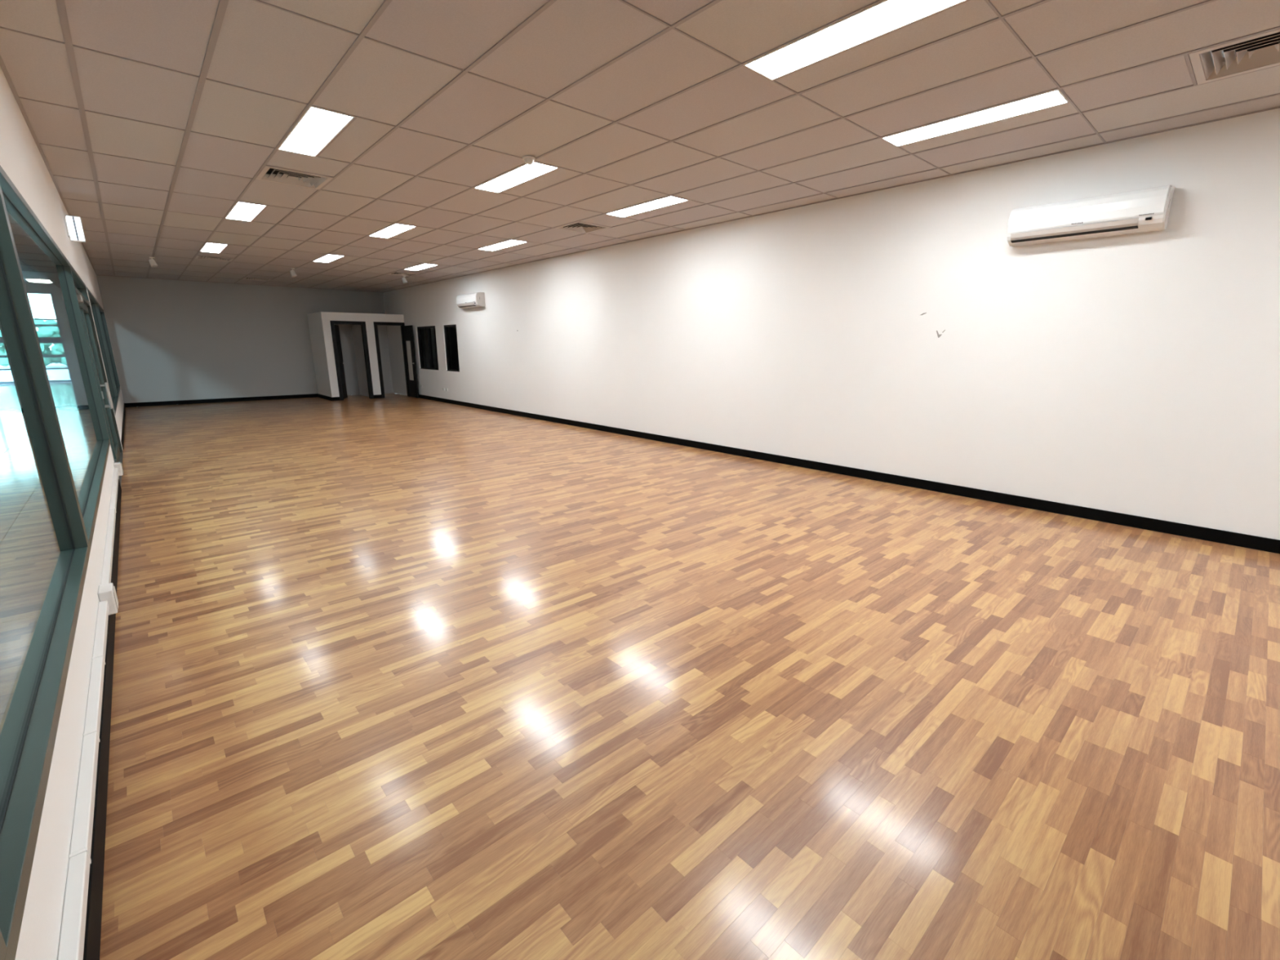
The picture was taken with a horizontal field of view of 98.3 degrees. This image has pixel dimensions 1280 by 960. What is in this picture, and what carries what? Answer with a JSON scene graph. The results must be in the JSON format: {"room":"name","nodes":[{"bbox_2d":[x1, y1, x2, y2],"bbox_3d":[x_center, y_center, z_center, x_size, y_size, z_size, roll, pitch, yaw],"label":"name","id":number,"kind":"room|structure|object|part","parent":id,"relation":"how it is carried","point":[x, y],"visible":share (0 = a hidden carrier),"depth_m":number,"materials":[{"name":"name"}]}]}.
{"room":"exercise studio","nodes":[
{"label":"exercise studio","id":0,"kind":"room"},
{"bbox_2d":[0,66,124,959],"bbox_3d":[-5.344,-1.375,5.233,0.100,3.292,23.590,-12,18,-40],"label":"wall","id":1,"kind":"structure","parent":0,"point":[21,160],"depth_m":2.01,"materials":[{"name":"white paint"}]},
{"bbox_2d":[0,189,89,959],"bbox_3d":[-0.251,0.168,-0.229,0.104,1.840,7.746,-12,18,-40],"label":"window","id":2,"kind":"structure","parent":1,"relation":"in","point":[28,726],"depth_m":2.07,"materials":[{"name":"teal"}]},
{"bbox_3d":[-1.079,-0.051,0.667,0.006,1.750,5.178,-12,18,-40],"label":"glass pane","id":3,"kind":"part","parent":2,"relation":"part of","materials":[{"name":"clear glass"}]},
{"bbox_3d":[-0.253,1.040,-0.017,0.103,0.045,7.746,-12,18,-40],"label":"rail","id":4,"kind":"part","parent":2,"relation":"part of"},
{"bbox_2d":[0,165,110,551],"bbox_3d":[-4.293,-0.898,4.145,0.104,1.840,4.354,-12,18,-40],"label":"window","id":5,"kind":"structure","parent":1,"relation":"in","point":[46,271],"depth_m":3.82,"materials":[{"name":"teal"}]},
{"bbox_3d":[-4.292,-1.770,3.933,0.103,0.045,4.354,-12,18,-40],"label":"rail","id":6,"kind":"part","parent":5,"relation":"part of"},
{"bbox_3d":[-4.294,-0.026,4.357,0.103,0.045,4.354,-12,18,-40],"label":"rail","id":7,"kind":"part","parent":5,"relation":"part of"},
{"bbox_2d":[63,214,85,243],"bbox_3d":[-6.401,-2.841,6.271,0.134,0.270,0.180,-12,18,-40],"label":"illuminated sign","id":8,"kind":"object","parent":1,"relation":"attached to","point":[73,225],"visible":1,"depth_m":6.24,"materials":[{"name":"white plastic"}]},
{"bbox_2d":[57,600,109,959],"bbox_3d":[-0.054,1.322,-0.074,0.034,0.043,7.897,-12,18,-40],"label":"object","id":9,"kind":"object","parent":1,"relation":"attached to","point":[71,945],"visible":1,"depth_m":1.51,"materials":[{"name":"white plastic"}]},
{"bbox_2d":[69,262,122,484],"bbox_3d":[-6.736,-1.293,6.878,0.141,2.366,3.000,-12,18,-40],"label":"door","id":10,"kind":"structure","parent":1,"relation":"in","point":[80,286],"depth_m":7.42,"materials":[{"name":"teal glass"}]},
{"bbox_3d":[-6.749,-2.304,6.620,0.006,0.180,2.900,-12,18,-40],"label":"glass pane","id":11,"kind":"part","parent":10,"relation":"part of","materials":[{"name":"clear glass"}]},
{"bbox_3d":[-6.263,-1.048,6.367,0.006,1.840,1.296,-12,18,-40],"label":"glass pane","id":12,"kind":"part","parent":10,"relation":"part of","materials":[{"name":"clear glass"}]},
{"bbox_3d":[-7.236,-1.305,7.420,0.006,1.840,1.296,-12,18,-40],"label":"glass pane","id":13,"kind":"part","parent":10,"relation":"part of","materials":[{"name":"clear glass"}]},
{"bbox_3d":[-6.655,-1.045,6.902,0.068,0.320,0.025,-12,18,-40],"label":"handle","id":14,"kind":"part","parent":10,"relation":"part of","materials":[{"name":"silver metal"}]},
{"bbox_3d":[-6.751,-0.146,7.143,0.103,0.012,2.900,-12,18,-40],"label":"sill plate","id":15,"kind":"part","parent":10,"relation":"part of","materials":[{"name":"silver metal"}]},
{"bbox_2d":[86,287,119,414],"bbox_3d":[-10.407,-2.510,10.762,0.104,1.840,7.450,-12,18,-40],"label":"window","id":16,"kind":"structure","parent":1,"relation":"in","point":[98,313],"depth_m":10.65,"materials":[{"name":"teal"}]},
{"bbox_3d":[-10.406,-3.382,10.550,0.103,0.045,7.450,-12,18,-40],"label":"rail","id":17,"kind":"part","parent":16,"relation":"part of","materials":[{"name":"grey metal"}]},
{"bbox_3d":[-9.145,-2.177,9.396,0.006,1.750,3.582,-12,18,-40],"label":"glass pane","id":18,"kind":"part","parent":16,"relation":"part of","materials":[{"name":"clear glass"}]},
{"bbox_3d":[-11.618,-2.830,12.073,0.006,1.750,3.732,-12,18,-40],"label":"glass pane","id":19,"kind":"part","parent":16,"relation":"part of","materials":[{"name":"clear glass"}]},
{"bbox_3d":[-10.408,-1.638,10.973,0.103,0.045,7.450,-12,18,-40],"label":"rail","id":20,"kind":"part","parent":16,"relation":"part of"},
{"bbox_2d":[83,402,125,959],"bbox_3d":[-5.299,0.157,5.635,0.008,0.125,23.573,-12,18,-40],"label":"baseboard","id":21,"kind":"structure","parent":1,"relation":"attached to","point":[91,951],"depth_m":1.87,"materials":[{"name":"black paint"}]},
{"bbox_2d":[97,582,118,614],"bbox_3d":[-2.753,0.617,2.869,0.060,0.130,0.130,-12,18,-40],"label":"outlet box","id":22,"kind":"object","parent":1,"relation":"attached to","point":[107,592],"visible":0.92,"depth_m":2.83,"materials":[{"name":"white plastic"}]},
{"bbox_2d":[113,586,118,608],"bbox_3d":[-2.733,0.613,2.887,0.004,0.096,0.100,-12,18,-40],"label":"outlet","id":23,"kind":"object","parent":22,"relation":"attached to","point":[115,598],"depth_m":2.85,"materials":[{"name":"white plastic"}]},
{"bbox_2d":[100,467,119,585],"bbox_3d":[-4.166,0.238,4.376,0.034,0.043,3.947,-12,18,-40],"label":"duct","id":24,"kind":"object","parent":1,"relation":"attached to","point":[108,549],"visible":0.91,"depth_m":3.75,"materials":[{"name":"white plastic"}]},
{"bbox_2d":[113,462,123,475],"bbox_3d":[-5.546,-0.119,5.891,0.060,0.130,0.130,-12,18,-40],"label":"outlet box","id":25,"kind":"object","parent":1,"relation":"attached to","point":[117,464],"visible":0.85,"depth_m":5.85,"materials":[{"name":"white plastic"}]},
{"bbox_2d":[96,275,393,403],"bbox_3d":[-10.744,-3.991,15.989,6.852,3.292,0.100,-12,18,-40],"label":"wall","id":26,"kind":"structure","parent":0,"point":[171,340],"depth_m":15.22,"materials":[{"name":"grey paint"}]},
{"bbox_2d":[124,393,317,407],"bbox_3d":[-11.540,-2.257,15.595,4.413,0.105,0.016,-12,18,-40],"label":"baseboard","id":27,"kind":"structure","parent":26,"relation":"attached to","point":[313,395],"depth_m":15.40,"materials":[{"name":"black paint"}]},
{"bbox_2d":[306,311,404,397],"bbox_3d":[-8.527,-3.776,16.897,2.240,2.450,1.625,-12,18,-40],"label":"wall partition","id":28,"kind":"structure","parent":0,"point":[319,324],"depth_m":16.23,"materials":[{"name":"white paint"}]},
{"bbox_2d":[317,393,382,400],"bbox_3d":[-8.854,-2.563,16.868,1.366,0.105,1.624,-12,18,-40],"label":"baseboard","id":29,"kind":"structure","parent":28,"relation":"attached to","point":[335,398],"depth_m":16.33,"materials":[{"name":"black paint"}]},
{"bbox_2d":[329,320,373,400],"bbox_3d":[-8.592,-3.520,16.330,0.925,2.220,0.835,-12,18,-40],"label":"door","id":30,"kind":"structure","parent":28,"relation":"in","point":[335,328],"depth_m":16.13,"materials":[{"name":"black paint"}]},
{"bbox_3d":[-8.644,-3.360,15.755,0.050,2.180,0.016,-12,18,-40],"label":"architrave","id":31,"kind":"part","parent":30,"relation":"part of","materials":[{"name":"black paint"}]},
{"bbox_3d":[-8.318,-4.505,15.777,0.925,0.044,0.016,-12,18,-40],"label":"architrave","id":32,"kind":"part","parent":30,"relation":"part of","materials":[{"name":"black paint"}]},
{"bbox_3d":[-7.993,-3.497,16.323,0.050,2.180,0.016,-12,18,-40],"label":"architrave","id":33,"kind":"part","parent":30,"relation":"part of","materials":[{"name":"black paint"}]},
{"bbox_2d":[373,321,419,398],"bbox_3d":[-7.241,-3.563,16.512,0.885,2.220,0.952,-12,18,-40],"label":"door","id":34,"kind":"structure","parent":28,"relation":"in","point":[407,336],"depth_m":16.63,"materials":[{"name":"black paint"}]},
{"bbox_3d":[-7.789,-3.540,16.502,0.050,2.180,0.016,-12,18,-40],"label":"architrave","id":35,"kind":"part","parent":34,"relation":"part of","materials":[{"name":"black paint"}]},
{"bbox_3d":[-7.477,-4.682,16.511,0.885,0.044,0.016,-12,18,-40],"label":"architrave","id":36,"kind":"part","parent":34,"relation":"part of","materials":[{"name":"black paint"}]},
{"bbox_3d":[-6.942,-3.599,16.704,0.006,1.160,0.360,-11,17,-38],"label":"glazed panel","id":37,"kind":"part","parent":34,"relation":"part of","materials":[{"name":"white glass"}]},
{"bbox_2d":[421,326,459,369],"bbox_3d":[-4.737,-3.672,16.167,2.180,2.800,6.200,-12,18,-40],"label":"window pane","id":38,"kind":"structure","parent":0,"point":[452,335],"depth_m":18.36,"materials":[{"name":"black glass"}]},
{"bbox_2d":[0,384,1279,959],"bbox_3d":[-10.294,-0.862,10.333,14.370,0.120,39.000,-12,18,-40],"label":"floor","id":39,"kind":"structure","parent":0,"point":[395,676],"depth_m":2.45,"materials":[{"name":"brown wood"}]},
{"bbox_2d":[0,0,1279,292],"bbox_3d":[-2.830,-3.503,7.037,6.852,0.202,23.790,-12,18,-40],"label":"ceiling","id":40,"kind":"structure","parent":0,"point":[148,121],"depth_m":3.93,"materials":[{"name":"grey"}]},
{"bbox_2d":[148,257,157,266],"bbox_3d":[-9.397,-4.202,10.687,0.125,0.181,0.125,-12,18,-40],"label":"spotlight","id":41,"kind":"object","parent":40,"relation":"attached to","point":[152,261],"visible":1,"depth_m":10.66,"materials":[{"name":"white plastic"}]},
{"bbox_2d":[200,242,227,253],"bbox_3d":[-7.427,-4.046,9.637,0.292,0.023,1.188,-12,18,-40],"label":"recessed light","id":42,"kind":"object","parent":40,"relation":"in","point":[208,246],"visible":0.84,"depth_m":9.61,"materials":[{"name":"white plastic"}]},
{"bbox_2d":[195,255,233,262],"bbox_3d":[-8.317,-4.363,10.812,0.576,0.082,0.576,-12,18,-40],"label":"ceiling vent","id":43,"kind":"object","parent":40,"relation":"in","point":[198,257],"visible":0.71,"depth_m":10.85,"materials":[{"name":"white metal"}]},
{"bbox_3d":[-8.317,-4.350,10.815,0.494,0.049,0.494,-12,18,-40],"label":"louver blade","id":44,"kind":"part","parent":43,"relation":"part of","materials":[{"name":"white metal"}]},
{"bbox_3d":[-8.317,-4.350,10.815,0.306,0.049,0.306,-12,18,-40],"label":"louver blade","id":45,"kind":"part","parent":43,"relation":"part of","materials":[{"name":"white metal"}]},
{"bbox_3d":[-8.317,-4.350,10.815,0.400,0.049,0.400,-12,18,-40],"label":"louver blade","id":46,"kind":"part","parent":43,"relation":"part of","materials":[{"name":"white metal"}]},
{"bbox_2d":[224,201,266,221],"bbox_3d":[-5.022,-3.412,7.034,0.292,0.023,1.188,-12,18,-40],"label":"recessed light","id":47,"kind":"object","parent":40,"relation":"in","point":[246,211],"visible":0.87,"depth_m":7.02,"materials":[{"name":"white plastic"}]},
{"bbox_2d":[242,277,271,280],"bbox_3d":[-9.829,-5.185,14.194,0.576,0.082,0.576,-12,18,-40],"label":"ceiling vent","id":48,"kind":"object","parent":40,"relation":"in","point":[244,278],"visible":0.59,"depth_m":14.25,"materials":[{"name":"white metal"}]},
{"bbox_2d":[289,267,297,277],"bbox_3d":[-7.648,-4.570,12.213,0.125,0.181,0.125,-12,18,-40],"label":"spotlight","id":49,"kind":"object","parent":40,"relation":"attached to","point":[293,273],"visible":1,"depth_m":12.18,"materials":[{"name":"white plastic"}]},
{"bbox_2d":[255,165,333,189],"bbox_3d":[-3.507,-3.095,5.606,0.576,0.082,0.576,-12,18,-40],"label":"ceiling vent","id":50,"kind":"object","parent":40,"relation":"in","point":[280,175],"visible":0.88,"depth_m":5.65,"materials":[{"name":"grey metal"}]},
{"bbox_2d":[266,168,283,174],"bbox_3d":[-3.507,-3.132,5.597,0.576,0.005,0.576,-12,18,-40],"label":"vent","id":51,"kind":"object","parent":50,"relation":"attached to","point":[270,170],"depth_m":5.64,"materials":[{"name":"beige"}]},
{"bbox_3d":[-3.507,-3.082,5.609,0.212,0.049,0.212,-12,18,-40],"label":"louver blade","id":52,"kind":"part","parent":50,"relation":"part of","materials":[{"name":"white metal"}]},
{"bbox_3d":[-3.507,-3.082,5.609,0.306,0.049,0.306,-12,18,-40],"label":"louver blade","id":53,"kind":"part","parent":50,"relation":"part of","materials":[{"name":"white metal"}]},
{"bbox_3d":[-3.507,-3.082,5.609,0.494,0.049,0.494,-12,18,-40],"label":"louver blade","id":54,"kind":"part","parent":50,"relation":"part of","materials":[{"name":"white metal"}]},
{"bbox_3d":[-3.507,-3.082,5.609,0.118,0.049,0.118,-12,18,-40],"label":"louver blade","id":55,"kind":"part","parent":50,"relation":"part of","materials":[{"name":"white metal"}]},
{"bbox_3d":[-3.507,-3.082,5.609,0.400,0.049,0.400,-12,18,-40],"label":"louver blade","id":56,"kind":"part","parent":50,"relation":"part of","materials":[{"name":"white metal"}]},
{"bbox_2d":[277,106,355,156],"bbox_3d":[-2.617,-2.777,4.431,0.292,0.023,1.188,-12,18,-40],"label":"recessed light","id":57,"kind":"object","parent":40,"relation":"in","point":[317,126],"visible":0.87,"depth_m":4.37,"materials":[{"name":"white plastic"}]},
{"bbox_2d":[313,253,344,262],"bbox_3d":[-6.087,-4.328,10.806,0.292,0.023,1.188,-12,18,-40],"label":"recessed light","id":58,"kind":"object","parent":40,"relation":"in","point":[327,258],"visible":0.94,"depth_m":10.77,"materials":[{"name":"white plastic"}]},
{"bbox_2d":[368,223,416,238],"bbox_3d":[-3.682,-3.694,8.203,0.292,0.023,1.188,-12,18,-40],"label":"recessed light","id":59,"kind":"object","parent":40,"relation":"in","point":[394,229],"visible":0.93,"depth_m":8.16,"materials":[{"name":"white plastic"}]},
{"bbox_2d":[387,271,417,276],"bbox_3d":[-5.638,-4.928,13.149,0.576,0.082,0.576,-12,18,-40],"label":"ceiling vent","id":60,"kind":"object","parent":40,"relation":"in","point":[393,273],"visible":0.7,"depth_m":13.19,"materials":[{"name":"white metal"}]},
{"bbox_2d":[401,275,407,284],"bbox_3d":[-5.736,-4.878,13.489,0.125,0.181,0.125,-12,18,-40],"label":"spotlight","id":61,"kind":"object","parent":40,"relation":"attached to","point":[404,280],"visible":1,"depth_m":13.46,"materials":[{"name":"white plastic"}]},
{"bbox_2d":[404,263,437,271],"bbox_3d":[-4.748,-4.610,11.975,0.292,0.023,1.188,-12,18,-40],"label":"recessed light","id":62,"kind":"object","parent":40,"relation":"in","point":[423,266],"visible":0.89,"depth_m":11.99,"materials":[{"name":"white plastic"}]},
{"bbox_2d":[479,240,527,251],"bbox_3d":[-2.343,-3.976,9.372,0.292,0.023,1.188,-12,18,-40],"label":"recessed light","id":63,"kind":"object","parent":40,"relation":"in","point":[510,242],"visible":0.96,"depth_m":9.34,"materials":[{"name":"white plastic"}]},
{"bbox_2d":[474,161,559,192],"bbox_3d":[-1.277,-3.060,5.600,0.292,0.023,1.188,-12,18,-40],"label":"recessed light","id":64,"kind":"object","parent":40,"relation":"in","point":[524,173],"visible":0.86,"depth_m":5.56,"materials":[{"name":"white plastic"}]},
{"bbox_2d":[522,155,535,164],"bbox_3d":[-1.003,-2.881,4.997,0.116,0.048,0.116,-12,18,-40],"label":"smoke detector","id":65,"kind":"object","parent":40,"relation":"attached to","point":[528,160],"visible":1,"depth_m":4.97,"materials":[{"name":"white plastic"}]},
{"bbox_2d":[554,222,610,233],"bbox_3d":[-0.828,-3.659,7.944,0.576,0.082,0.576,-12,18,-40],"label":"ceiling vent","id":66,"kind":"object","parent":40,"relation":"in","point":[580,227],"visible":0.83,"depth_m":7.98,"materials":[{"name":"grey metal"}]},
{"bbox_3d":[-0.828,-3.646,7.947,0.494,0.049,0.494,-12,18,-40],"label":"louver blade","id":67,"kind":"part","parent":66,"relation":"part of","materials":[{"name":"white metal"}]},
{"bbox_3d":[-0.828,-3.646,7.947,0.118,0.049,0.118,-12,18,-40],"label":"louver blade","id":68,"kind":"part","parent":66,"relation":"part of","materials":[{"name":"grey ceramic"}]},
{"bbox_3d":[-0.828,-3.646,7.947,0.212,0.049,0.212,-12,18,-40],"label":"louver blade","id":69,"kind":"part","parent":66,"relation":"part of","materials":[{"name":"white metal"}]},
{"bbox_3d":[-0.828,-3.646,7.947,0.306,0.049,0.306,-12,18,-40],"label":"louver blade","id":70,"kind":"part","parent":66,"relation":"part of","materials":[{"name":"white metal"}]},
{"bbox_3d":[-0.828,-3.646,7.947,0.400,0.049,0.400,-12,18,-40],"label":"louver blade","id":71,"kind":"part","parent":66,"relation":"part of","materials":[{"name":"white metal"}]},
{"bbox_2d":[606,195,688,217],"bbox_3d":[0.062,-3.342,6.769,0.292,0.023,1.188,-12,18,-40],"label":"recessed light","id":72,"kind":"object","parent":40,"relation":"in","point":[671,200],"visible":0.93,"depth_m":6.75,"materials":[{"name":"white plastic"}]},
{"bbox_2d":[743,0,967,80],"bbox_3d":[1.128,-2.426,2.998,0.292,0.023,1.188,-12,18,-40],"label":"recessed light","id":73,"kind":"object","parent":40,"relation":"in","point":[884,17],"visible":1,"depth_m":3.01,"materials":[{"name":"white plastic"}]},
{"bbox_2d":[880,88,1069,146],"bbox_3d":[2.467,-2.708,4.166,0.292,0.023,1.188,-12,18,-40],"label":"recessed light","id":74,"kind":"object","parent":40,"relation":"in","point":[1053,98],"visible":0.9,"depth_m":4.10,"materials":[{"name":"white plastic"}]},
{"bbox_2d":[1188,28,1279,84],"bbox_3d":[3.581,-2.497,3.172,0.576,0.082,0.576,-12,18,-40],"label":"ceiling vent","id":75,"kind":"object","parent":40,"relation":"in","point":[1260,51],"visible":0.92,"depth_m":3.28,"materials":[{"name":"white metal"}]},
{"bbox_3d":[3.581,-2.484,3.175,0.494,0.049,0.494,-12,18,-40],"label":"louver blade","id":76,"kind":"part","parent":75,"relation":"part of","materials":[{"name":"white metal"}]},
{"bbox_3d":[3.581,-2.484,3.175,0.400,0.049,0.400,-12,18,-40],"label":"louver blade","id":77,"kind":"part","parent":75,"relation":"part of","materials":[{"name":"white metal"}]},
{"bbox_3d":[3.581,-2.484,3.175,0.306,0.049,0.306,-12,18,-40],"label":"louver blade","id":78,"kind":"part","parent":75,"relation":"part of","materials":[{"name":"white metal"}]},
{"bbox_3d":[3.581,-2.484,3.175,0.212,0.049,0.212,-12,18,-40],"label":"louver blade","id":79,"kind":"part","parent":75,"relation":"part of","materials":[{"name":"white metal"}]},
{"bbox_3d":[3.581,-2.484,3.175,0.118,0.049,0.118,-12,18,-40],"label":"louver blade","id":80,"kind":"part","parent":75,"relation":"part of","materials":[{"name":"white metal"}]},
{"bbox_2d":[382,108,1279,539],"bbox_3d":[-0.346,-2.444,9.659,0.122,3.292,23.690,-12,18,-40],"label":"wall","id":81,"kind":"structure","parent":0,"point":[900,331],"depth_m":5.69,"materials":[{"name":"white paint"}]},
{"bbox_2d":[417,325,438,369],"bbox_3d":[-6.037,-3.778,15.853,0.111,1.197,1.370,-12,18,-40],"label":"window","id":82,"kind":"structure","parent":81,"relation":"in","point":[419,328],"depth_m":15.91,"materials":[{"name":"black glass"}]},
{"bbox_3d":[-6.471,-3.896,16.337,0.090,1.196,0.050,-12,18,-40],"label":"frame","id":83,"kind":"part","parent":82,"relation":"part of","materials":[{"name":"black paint"}]},
{"bbox_3d":[-6.029,-4.337,15.724,0.090,0.050,1.270,-12,18,-40],"label":"frame","id":84,"kind":"part","parent":82,"relation":"part of","materials":[{"name":"black paint"}]},
{"bbox_3d":[-6.030,-3.221,15.995,0.090,0.045,1.270,-12,18,-40],"label":"frame","id":85,"kind":"part","parent":82,"relation":"part of","materials":[{"name":"black paint"}]},
{"bbox_2d":[444,324,459,371],"bbox_3d":[-4.952,-3.492,14.678,0.111,1.197,0.816,-12,18,-40],"label":"window","id":86,"kind":"structure","parent":81,"relation":"in","point":[446,326],"depth_m":14.91,"materials":[{"name":"black glass"}]},
{"bbox_3d":[-5.200,-3.561,14.961,0.090,1.196,0.050,-12,18,-40],"label":"frame","id":87,"kind":"part","parent":86,"relation":"part of","materials":[{"name":"black paint"}]},
{"bbox_3d":[-4.944,-4.051,14.550,0.090,0.050,0.716,-12,18,-40],"label":"frame","id":88,"kind":"part","parent":86,"relation":"part of","materials":[{"name":"black paint"}]},
{"bbox_2d":[456,292,484,308],"bbox_3d":[-4.047,-4.280,13.198,0.218,0.313,1.071,-12,18,-40],"label":"air conditioner","id":89,"kind":"object","parent":81,"relation":"attached to","point":[476,300],"visible":1,"depth_m":12.98,"materials":[{"name":"white plastic"}]},
{"bbox_3d":[-4.103,-4.308,13.140,0.068,0.214,1.046,-12,18,-40],"label":"panel","id":90,"kind":"part","parent":89,"relation":"part of","materials":[{"name":"white plastic"}]},
{"bbox_2d":[418,394,1279,553],"bbox_3d":[0.189,-0.731,9.357,0.016,0.105,21.935,-12,18,-40],"label":"baseboard","id":91,"kind":"structure","parent":81,"relation":"attached to","point":[1268,544],"depth_m":5.82,"materials":[{"name":"black paint"}]},
{"bbox_2d":[1007,185,1174,246],"bbox_3d":[3.782,-2.235,4.720,0.218,0.313,1.071,-12,18,-40],"label":"air conditioner","id":92,"kind":"object","parent":81,"relation":"attached to","point":[1146,210],"visible":1,"depth_m":4.61,"materials":[{"name":"white plastic"}]},
{"label":"outside","id":93,"kind":"structure","parent":0,"visible":0},
{"bbox_2d":[0,364,5,382],"bbox_3d":[-48.184,-7.953,39.435,42.000,0.100,55.800,-12,18,-40],"label":"paving","id":94,"kind":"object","parent":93,"point":[2,374],"depth_m":28.15,"materials":[{"name":"white concrete"}]}
]}

